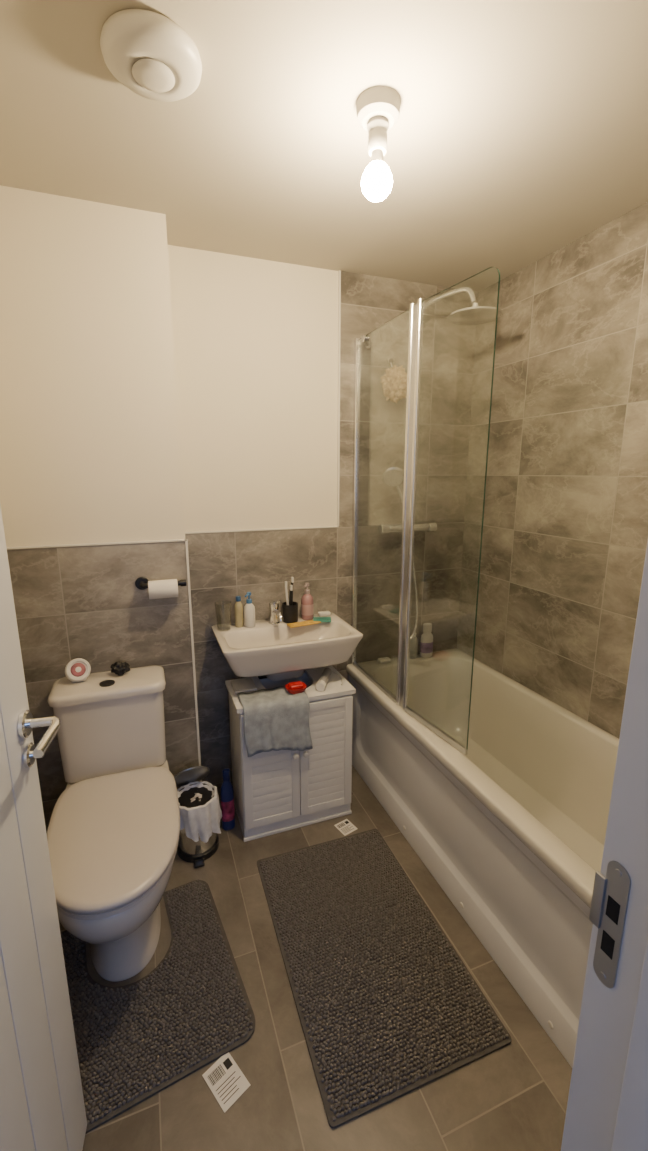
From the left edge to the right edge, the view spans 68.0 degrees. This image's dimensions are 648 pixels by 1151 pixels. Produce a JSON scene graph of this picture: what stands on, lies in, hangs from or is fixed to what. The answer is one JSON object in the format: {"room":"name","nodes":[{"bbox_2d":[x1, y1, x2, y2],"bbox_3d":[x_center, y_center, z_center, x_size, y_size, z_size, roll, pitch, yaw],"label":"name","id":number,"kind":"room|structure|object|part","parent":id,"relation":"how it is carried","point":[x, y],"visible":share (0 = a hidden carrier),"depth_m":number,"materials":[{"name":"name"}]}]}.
{"room":"bathroom","nodes":[
{"label":"bathroom","id":0,"kind":"room"},
{"bbox_2d":[0,185,184,546],"bbox_3d":[-0.950,-0.694,1.787,0.746,1.127,0.325,-4,13,-20],"label":"wall boxing","id":1,"kind":"structure","parent":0,"point":[90,444],"depth_m":1.66,"materials":[{"name":"paint"}]},
{"bbox_2d":[6,539,186,548],"bbox_3d":[-0.843,-0.116,1.770,0.650,0.006,0.016,-4,13,-20],"label":"trim","id":2,"kind":"structure","parent":1,"relation":"attached to","point":[89,544],"depth_m":1.77,"materials":[{"name":"white plastic"}]},
{"bbox_2d":[7,541,199,832],"bbox_3d":[-0.940,0.486,2.012,0.746,1.273,0.283,-4,13,-20],"label":"tiles","id":3,"kind":"structure","parent":1,"relation":"attached to","point":[71,602],"depth_m":1.83,"materials":[{"name":"grey tile"}]},
{"bbox_2d":[135,577,185,598],"bbox_3d":[-0.623,0.046,1.835,0.184,0.078,0.090,-4,13,-20],"label":"toilet roll holder","id":4,"kind":"object","parent":1,"relation":"attached to","point":[158,589],"visible":1,"depth_m":1.81,"materials":[{"name":"white paper"}]},
{"bbox_3d":[-0.622,0.030,1.843,0.162,0.018,0.061,-4,13,-20],"label":"arm","id":5,"kind":"part","parent":4,"relation":"part of","materials":[{"name":"black plastic"}]},
{"bbox_2d":[185,539,201,781],"bbox_3d":[-0.540,0.483,2.013,0.009,1.278,0.014,-4,13,-20],"label":"trim","id":6,"kind":"structure","parent":1,"relation":"attached to","point":[186,542],"depth_m":1.97,"materials":[{"name":"white plastic"}]},
{"bbox_2d":[168,245,337,531],"bbox_3d":[-0.434,-0.760,2.097,1.035,1.127,0.092,-4,13,-20],"label":"wall","id":7,"kind":"structure","parent":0,"point":[255,341],"depth_m":2.09,"materials":[{"name":"paint"}]},
{"bbox_2d":[185,527,337,786],"bbox_3d":[-0.433,0.414,2.345,1.035,1.273,0.100,-4,13,-20],"label":"tiles","id":8,"kind":"structure","parent":7,"relation":"attached to","point":[224,566],"depth_m":2.27,"materials":[{"name":"grey tile"}]},
{"bbox_2d":[211,613,362,680],"bbox_3d":[-0.171,0.353,2.166,0.608,0.223,0.386,-4,13,-20],"label":"basin","id":9,"kind":"object","parent":8,"relation":"attached to","point":[280,651],"visible":0.96,"depth_m":2.06,"materials":[{"name":"ceramic"}]},
{"bbox_2d":[214,600,230,629],"bbox_3d":[-0.447,0.181,2.139,0.074,0.125,0.074,-4,13,-20],"label":"drinking glass","id":10,"kind":"object","parent":9,"relation":"on","point":[221,600],"visible":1,"depth_m":2.13,"materials":[{"name":"clear glass"}]},
{"bbox_2d":[234,596,243,626],"bbox_3d":[-0.387,0.163,2.180,0.038,0.142,0.038,-4,13,-20],"label":"mouthwash bottle","id":11,"kind":"object","parent":9,"relation":"on","point":[238,608],"visible":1,"depth_m":2.17,"materials":[{"name":"beige plastic"}]},
{"bbox_2d":[244,592,254,627],"bbox_3d":[-0.338,0.155,2.177,0.050,0.160,0.057,-4,13,-20],"label":"hand soap bottle","id":12,"kind":"object","parent":9,"relation":"on","point":[249,608],"visible":1,"depth_m":2.17,"materials":[{"name":"white plastic"}]},
{"bbox_2d":[268,599,283,624],"bbox_3d":[-0.214,0.168,2.185,0.054,0.131,0.157,-4,13,-20],"label":"tap","id":13,"kind":"object","parent":9,"relation":"on","point":[275,615],"visible":1,"depth_m":2.21,"materials":[{"name":"silver metal"}]},
{"bbox_3d":[-0.210,0.174,2.175,0.025,0.039,0.134,-4,13,-20],"label":"spout","id":14,"kind":"part","parent":13,"relation":"part of","materials":[{"name":"silver metal"}]},
{"bbox_2d":[282,577,297,622],"bbox_3d":[-0.159,0.114,2.246,0.074,0.212,0.074,-4,13,-20],"label":"toothbrush cup","id":15,"kind":"object","parent":9,"relation":"on","point":[289,608],"visible":0.99,"depth_m":2.23,"materials":[{"name":"black plastic"}]},
{"bbox_3d":[-0.170,0.126,2.244,0.026,0.163,0.012,-4,13,-20],"label":"brush handle","id":16,"kind":"part","parent":15,"relation":"part of","materials":[{"name":"white plastic"}]},
{"bbox_2d":[301,583,313,619],"bbox_3d":[-0.079,0.122,2.287,0.059,0.177,0.062,-4,13,-20],"label":"soap bottle","id":17,"kind":"object","parent":9,"relation":"on","point":[307,613],"visible":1,"depth_m":2.27,"materials":[{"name":"plastic"}]},
{"bbox_2d":[287,617,330,627],"bbox_3d":[-0.067,0.215,2.257,0.231,0.008,0.093,-6,13,-24],"label":"packet","id":18,"kind":"object","parent":9,"relation":"on","point":[316,620],"visible":1,"depth_m":2.23,"materials":[{"name":"plastic"}]},
{"bbox_2d":[318,611,330,615],"bbox_3d":[0.001,0.187,2.361,0.060,0.020,0.030,-4,13,-20],"label":"toothpaste tube","id":19,"kind":"object","parent":9,"relation":"on","point":[321,613],"visible":1,"depth_m":2.35,"materials":[{"name":"white plastic"}]},
{"bbox_2d":[59,765,571,1150],"bbox_3d":[0.127,1.284,1.562,2.320,0.100,2.268,-4,13,-20],"label":"floor","id":20,"kind":"structure","parent":0,"point":[514,1097],"depth_m":1.24,"materials":[{"name":"tile"}]},
{"bbox_2d":[47,665,179,981],"bbox_3d":[-0.686,0.825,1.584,0.397,0.786,0.806,-4,13,-20],"label":"toilet","id":21,"kind":"object","parent":20,"relation":"on","point":[113,832],"visible":0.94,"depth_m":1.52,"materials":[{"name":"ceramic"}]},
{"bbox_2d":[65,658,90,682],"bbox_3d":[-0.903,0.348,1.761,0.084,0.084,0.060,-9,15,-36],"label":"air freshener","id":22,"kind":"object","parent":21,"relation":"on","point":[78,669],"visible":1,"depth_m":1.75,"materials":[{"name":"white plastic"}]},
{"bbox_3d":[-0.795,0.407,1.783,0.390,0.039,0.201,-4,13,-20],"label":"cistern lid","id":23,"kind":"part","parent":21,"relation":"part of","materials":[{"name":"ceramic"}]},
{"bbox_3d":[-0.641,0.775,1.469,0.384,0.027,0.584,-4,13,-20],"label":"seat lid","id":24,"kind":"part","parent":21,"relation":"part of","materials":[{"name":"plastic"}]},
{"bbox_3d":[-0.684,0.998,1.624,0.360,0.431,0.788,-4,13,-20],"label":"bowl","id":25,"kind":"part","parent":21,"relation":"part of","materials":[{"name":"ceramic"}]},
{"bbox_3d":[-0.641,0.799,1.476,0.376,0.019,0.580,-4,13,-20],"label":"seat","id":26,"kind":"part","parent":21,"relation":"part of","materials":[{"name":"plastic"}]},
{"bbox_2d":[110,661,130,675],"bbox_3d":[-0.772,0.350,1.819,0.071,0.054,0.055,-4,13,-20],"label":"scrunchie","id":27,"kind":"object","parent":21,"relation":"on","point":[119,667],"visible":1,"depth_m":1.81,"materials":[{"name":"black fabric"}]},
{"bbox_2d":[61,879,254,1133],"bbox_3d":[-0.534,1.249,1.443,0.581,0.017,0.723,-4,13,-20],"label":"mat","id":28,"kind":"object","parent":20,"relation":"on","point":[136,1040],"depth_m":1.37,"materials":[{"name":"grey fabric"}]},
{"bbox_2d":[174,766,221,867],"bbox_3d":[-0.524,0.960,1.968,0.211,0.362,0.224,-4,13,-20],"label":"pedal bin","id":29,"kind":"object","parent":20,"relation":"on","point":[199,805],"visible":0.93,"depth_m":1.93,"materials":[{"name":"silver metal"}]},
{"bbox_3d":[-0.556,0.838,1.999,0.163,0.136,0.095,-4,13,-20],"label":"lid","id":30,"kind":"part","parent":29,"relation":"part of","materials":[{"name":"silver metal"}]},
{"bbox_2d":[221,768,234,830],"bbox_3d":[-0.421,0.973,2.090,0.057,0.285,0.043,-4,13,-20],"label":"bottle","id":31,"kind":"object","parent":20,"relation":"on","point":[227,794],"visible":0.99,"depth_m":2.08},
{"bbox_2d":[225,665,355,841],"bbox_3d":[-0.149,0.787,2.167,0.514,0.617,0.316,-4,13,-20],"label":"base cabinet","id":32,"kind":"object","parent":20,"relation":"on","point":[275,792],"visible":0.68,"depth_m":2.07,"materials":[{"name":"white wood"}]},
{"bbox_3d":[-0.219,1.041,2.059,0.170,0.035,0.016,-4,13,-20],"label":"door rail","id":33,"kind":"part","parent":32,"relation":"part of","materials":[{"name":"white wood"}]},
{"bbox_2d":[225,665,355,713],"bbox_3d":[-0.154,0.491,2.117,0.514,0.018,0.287,-4,13,-20],"label":"countertop","id":34,"kind":"structure","parent":32,"relation":"on","point":[334,688],"depth_m":2.09,"materials":[{"name":"white wood"}]},
{"bbox_2d":[231,678,256,693],"bbox_3d":[-0.350,0.480,2.090,0.095,0.013,0.115,-4,13,-20],"label":"folded cloth","id":35,"kind":"object","parent":34,"relation":"on","point":[243,685],"visible":1,"depth_m":2.08,"materials":[{"name":"grey fabric"}]},
{"bbox_2d":[237,686,312,756],"bbox_3d":[-0.207,0.610,2.011,0.285,0.232,0.161,-4,13,-20],"label":"hand towel","id":36,"kind":"object","parent":34,"relation":"on","point":[276,719],"visible":0.92,"depth_m":1.95,"materials":[{"name":"fabric"}]},
{"bbox_2d":[285,681,306,693],"bbox_3d":[-0.119,0.473,2.032,0.088,0.036,0.070,-4,13,-20],"label":"soap dish","id":37,"kind":"object","parent":36,"relation":"on","point":[296,687],"visible":1,"depth_m":2.01,"materials":[{"name":"plastic"}]},
{"bbox_2d":[315,668,342,691],"bbox_3d":[0.036,0.455,2.141,0.104,0.042,0.214,3,12,12],"label":"hair styler","id":38,"kind":"object","parent":34,"relation":"on","point":[320,686],"visible":1,"depth_m":2.10,"materials":[{"name":"grey plastic"}]},
{"bbox_3d":[-0.111,0.546,2.012,0.490,0.045,0.014,-4,13,-20],"label":"rail","id":39,"kind":"part","parent":32,"relation":"part of","materials":[{"name":"white wood"}]},
{"bbox_3d":[-0.118,0.758,2.014,0.026,0.026,0.026,-4,13,-20],"label":"knob","id":40,"kind":"part","parent":32,"relation":"part of","materials":[{"name":"white plastic"}]},
{"bbox_3d":[-0.077,0.754,2.029,0.026,0.026,0.026,-4,13,-20],"label":"knob","id":41,"kind":"part","parent":32,"relation":"part of","materials":[{"name":"white plastic"}]},
{"bbox_3d":[0.009,1.023,2.142,0.170,0.035,0.016,-4,13,-20],"label":"door rail","id":42,"kind":"part","parent":32,"relation":"part of","materials":[{"name":"white wood"}]},
{"bbox_3d":[0.009,0.547,2.040,0.170,0.035,0.016,-4,13,-20],"label":"door rail","id":43,"kind":"part","parent":32,"relation":"part of","materials":[{"name":"white wood"}]},
{"bbox_2d":[257,819,511,1128],"bbox_3d":[0.106,1.200,1.672,0.549,0.017,0.969,-4,13,-20],"label":"bath mat","id":44,"kind":"object","parent":20,"relation":"on","point":[387,1007],"visible":1,"depth_m":1.48,"materials":[{"name":"fabric"}]},
{"bbox_2d":[346,649,618,1067],"bbox_3d":[0.732,0.875,1.906,0.689,0.551,1.699,-4,13,-20],"label":"bathtub","id":45,"kind":"object","parent":20,"relation":"on","point":[512,829],"visible":0.74,"depth_m":1.83,"materials":[{"name":"ceramic"}]},
{"bbox_2d":[378,657,390,663],"bbox_3d":[0.318,0.448,2.532,0.065,0.021,0.040,-4,13,-20],"label":"soap bar","id":46,"kind":"object","parent":45,"relation":"on","point":[383,660],"visible":1,"depth_m":2.52,"materials":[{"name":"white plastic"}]},
{"bbox_2d":[410,633,417,658],"bbox_3d":[0.483,0.375,2.585,0.048,0.140,0.038,-4,13,-20],"label":"bottle","id":47,"kind":"object","parent":45,"relation":"on","point":[414,641],"visible":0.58,"depth_m":2.57,"materials":[{"name":"white plastic"}]},
{"bbox_2d":[350,267,499,754],"bbox_3d":[0.335,-0.222,1.948,0.087,1.576,0.912,-4,13,-20],"label":"screen","id":48,"kind":"object","parent":45,"relation":"on","point":[416,310],"visible":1,"depth_m":1.89,"materials":[{"name":"clear glass"}]},
{"bbox_3d":[0.236,-0.264,2.125,0.005,1.549,0.481,-4,13,-20],"label":"fixed pane","id":49,"kind":"part","parent":48,"relation":"part of","materials":[{"name":"clear glass"}]},
{"bbox_3d":[0.423,-0.173,1.691,0.006,1.544,0.362,-6,14,-26],"label":"swing pane","id":50,"kind":"part","parent":48,"relation":"part of","materials":[{"name":"clear glass"}]},
{"bbox_2d":[420,623,432,657],"bbox_3d":[0.557,0.350,2.597,0.073,0.185,0.051,-4,13,-20],"label":"shampoo bottle","id":51,"kind":"object","parent":45,"relation":"on","point":[426,643],"visible":1,"depth_m":2.58,"materials":[{"name":"white plastic"}]},
{"bbox_2d":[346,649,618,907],"bbox_3d":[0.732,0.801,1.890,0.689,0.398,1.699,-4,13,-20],"label":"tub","id":52,"kind":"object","parent":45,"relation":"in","point":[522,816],"depth_m":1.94,"materials":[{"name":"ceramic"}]},
{"bbox_2d":[0,0,647,291],"bbox_3d":[0.101,-1.175,1.107,2.320,0.100,2.118,-4,13,-20],"label":"ceiling","id":53,"kind":"structure","parent":0,"point":[520,132],"depth_m":1.23,"materials":[{"name":"paint"}]},
{"bbox_2d":[100,9,201,101],"bbox_3d":[-0.361,-1.076,1.013,0.202,0.055,0.202,-4,13,-20],"label":"ceiling vent","id":54,"kind":"object","parent":53,"relation":"attached to","point":[146,51],"depth_m":0.97,"materials":[{"name":"white plastic"}]},
{"bbox_2d":[356,86,400,201],"bbox_3d":[0.131,-1.034,1.173,0.106,0.203,0.106,-4,13,-20],"label":"ceiling light","id":55,"kind":"object","parent":53,"relation":"hanging from","point":[377,107],"depth_m":1.15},
{"bbox_2d":[337,271,477,680],"bbox_3d":[0.443,-0.205,2.547,0.835,2.400,0.100,-4,13,-20],"label":"wall","id":56,"kind":"structure","parent":0,"point":[368,302],"depth_m":2.40,"materials":[{"name":"grey tile"}]},
{"bbox_2d":[185,526,338,533],"bbox_3d":[-0.276,-0.212,2.220,0.735,0.006,0.016,-4,13,-20],"label":"trim","id":57,"kind":"structure","parent":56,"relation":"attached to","point":[323,526],"depth_m":2.21,"materials":[{"name":"white plastic"}]},
{"bbox_2d":[337,270,340,525],"bbox_3d":[0.068,-0.791,2.228,0.007,1.122,0.016,-4,13,-20],"label":"trim","id":58,"kind":"structure","parent":56,"relation":"attached to","point":[339,271],"depth_m":2.21,"materials":[{"name":"white plastic"}]},
{"bbox_2d":[380,358,406,402],"bbox_3d":[0.332,-0.907,2.224,0.127,0.211,0.129,6,13,24],"label":"loofah","id":59,"kind":"object","parent":56,"relation":"attached to","point":[394,382],"visible":0.94,"depth_m":2.20,"materials":[{"name":"beige plastic"}]},
{"bbox_2d":[378,522,436,533],"bbox_3d":[0.414,-0.242,2.422,0.310,0.052,0.093,-4,13,-20],"label":"shower mixer","id":60,"kind":"object","parent":56,"relation":"attached to","point":[429,526],"visible":0.91,"depth_m":2.37,"materials":[{"name":"silver metal"}]},
{"bbox_3d":[0.296,-0.228,2.357,0.043,0.052,0.052,-4,13,-20],"label":"knob","id":61,"kind":"part","parent":60,"relation":"part of","materials":[{"name":"silver metal"}]},
{"bbox_3d":[0.546,-0.248,2.449,0.043,0.052,0.052,-4,13,-20],"label":"knob","id":62,"kind":"part","parent":60,"relation":"part of","materials":[{"name":"silver metal"}]},
{"bbox_2d":[405,287,502,364],"bbox_3d":[0.557,-0.713,2.148,0.214,0.990,0.509,-4,13,-20],"label":"shower","id":63,"kind":"object","parent":56,"relation":"attached to","point":[476,314],"visible":0.46,"depth_m":1.93,"materials":[{"name":"silver metal"}]},
{"bbox_2d":[382,466,417,639],"bbox_3d":[0.379,-0.085,2.345,0.237,0.873,0.086,-10,16,-39],"label":"shower","id":64,"kind":"object","parent":63,"relation":"attached to","point":[393,476],"visible":0.41,"depth_m":2.23,"materials":[{"name":"silver metal"}]},
{"bbox_3d":[0.376,-0.352,2.293,0.136,0.223,0.030,-9,15,-37],"label":"hand handle","id":65,"kind":"part","parent":64,"relation":"part of","materials":[{"name":"silver metal"}]},
{"bbox_2d":[456,202,647,737],"bbox_3d":[1.164,-0.021,1.688,0.100,2.400,2.051,-4,13,-20],"label":"wall","id":66,"kind":"structure","parent":0,"point":[565,534],"depth_m":1.96,"materials":[{"name":"tile"}]},
{"bbox_3d":[0.903,0.205,0.633,1.144,2.400,0.187,-4,13,-20],"label":"wall","id":67,"kind":"structure","parent":0,"visible":0},
{"bbox_2d":[561,541,647,1150],"bbox_3d":[0.359,0.422,0.455,0.030,2.050,0.217,-4,13,-20],"label":"door frame","id":68,"kind":"structure","parent":67,"relation":"attached to","point":[607,1014],"depth_m":0.51,"materials":[{"name":"paint"}]},
{"bbox_2d":[589,861,630,987],"bbox_3d":[0.310,0.381,0.528,0.005,0.156,0.036,-4,13,-20],"label":"strike plate","id":69,"kind":"object","parent":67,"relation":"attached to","point":[610,896],"visible":1,"depth_m":0.52,"materials":[{"name":"silver metal"}]},
{"bbox_2d":[611,940,647,1150],"bbox_3d":[0.350,0.430,0.418,0.013,2.050,0.151,-4,13,-20],"label":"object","id":70,"kind":"object","parent":67,"relation":"attached to","point":[631,1128],"visible":1,"depth_m":0.49,"materials":[{"name":"paint"}]},
{"bbox_3d":[-0.396,0.481,0.179,0.030,2.050,0.217,-4,13,-20],"label":"door frame","id":71,"kind":"structure","parent":0,"visible":0},
{"bbox_2d":[0,920,48,1147],"bbox_3d":[-0.498,0.408,0.588,0.038,1.978,0.715,-3,12,-13],"label":"leaf","id":72,"kind":"object","parent":71,"relation":"attached to","point":[32,920],"visible":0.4,"depth_m":0.81,"materials":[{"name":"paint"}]},
{"bbox_2d":[0,952,34,1150],"bbox_3d":[-0.494,0.394,0.651,0.003,1.974,0.116,-3,12,-13],"label":"plank","id":73,"kind":"object","parent":72,"relation":"attached to","point":[15,1127],"visible":1,"depth_m":0.76,"materials":[{"name":"paint"}]},
{"bbox_2d":[0,713,67,1150],"bbox_3d":[-0.522,0.370,0.765,0.003,1.974,0.116,-3,12,-13],"label":"plank","id":74,"kind":"object","parent":72,"relation":"attached to","point":[18,948],"visible":1,"depth_m":0.83,"materials":[{"name":"paint"}]},
{"bbox_2d":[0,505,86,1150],"bbox_3d":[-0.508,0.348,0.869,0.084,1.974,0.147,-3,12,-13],"label":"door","id":75,"kind":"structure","parent":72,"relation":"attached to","point":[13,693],"depth_m":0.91,"materials":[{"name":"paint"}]},
{"bbox_3d":[-0.507,0.307,0.857,0.068,0.110,0.132,-4,13,-20],"label":"door handle","id":76,"kind":"part","parent":75,"relation":"part of","materials":[{"name":"silver metal"}]},
{"bbox_3d":[-0.484,0.282,0.846,0.022,0.023,0.107,-3,12,-13],"label":"lever","id":77,"kind":"part","parent":75,"relation":"part of","materials":[{"name":"silver metal"}]}
]}

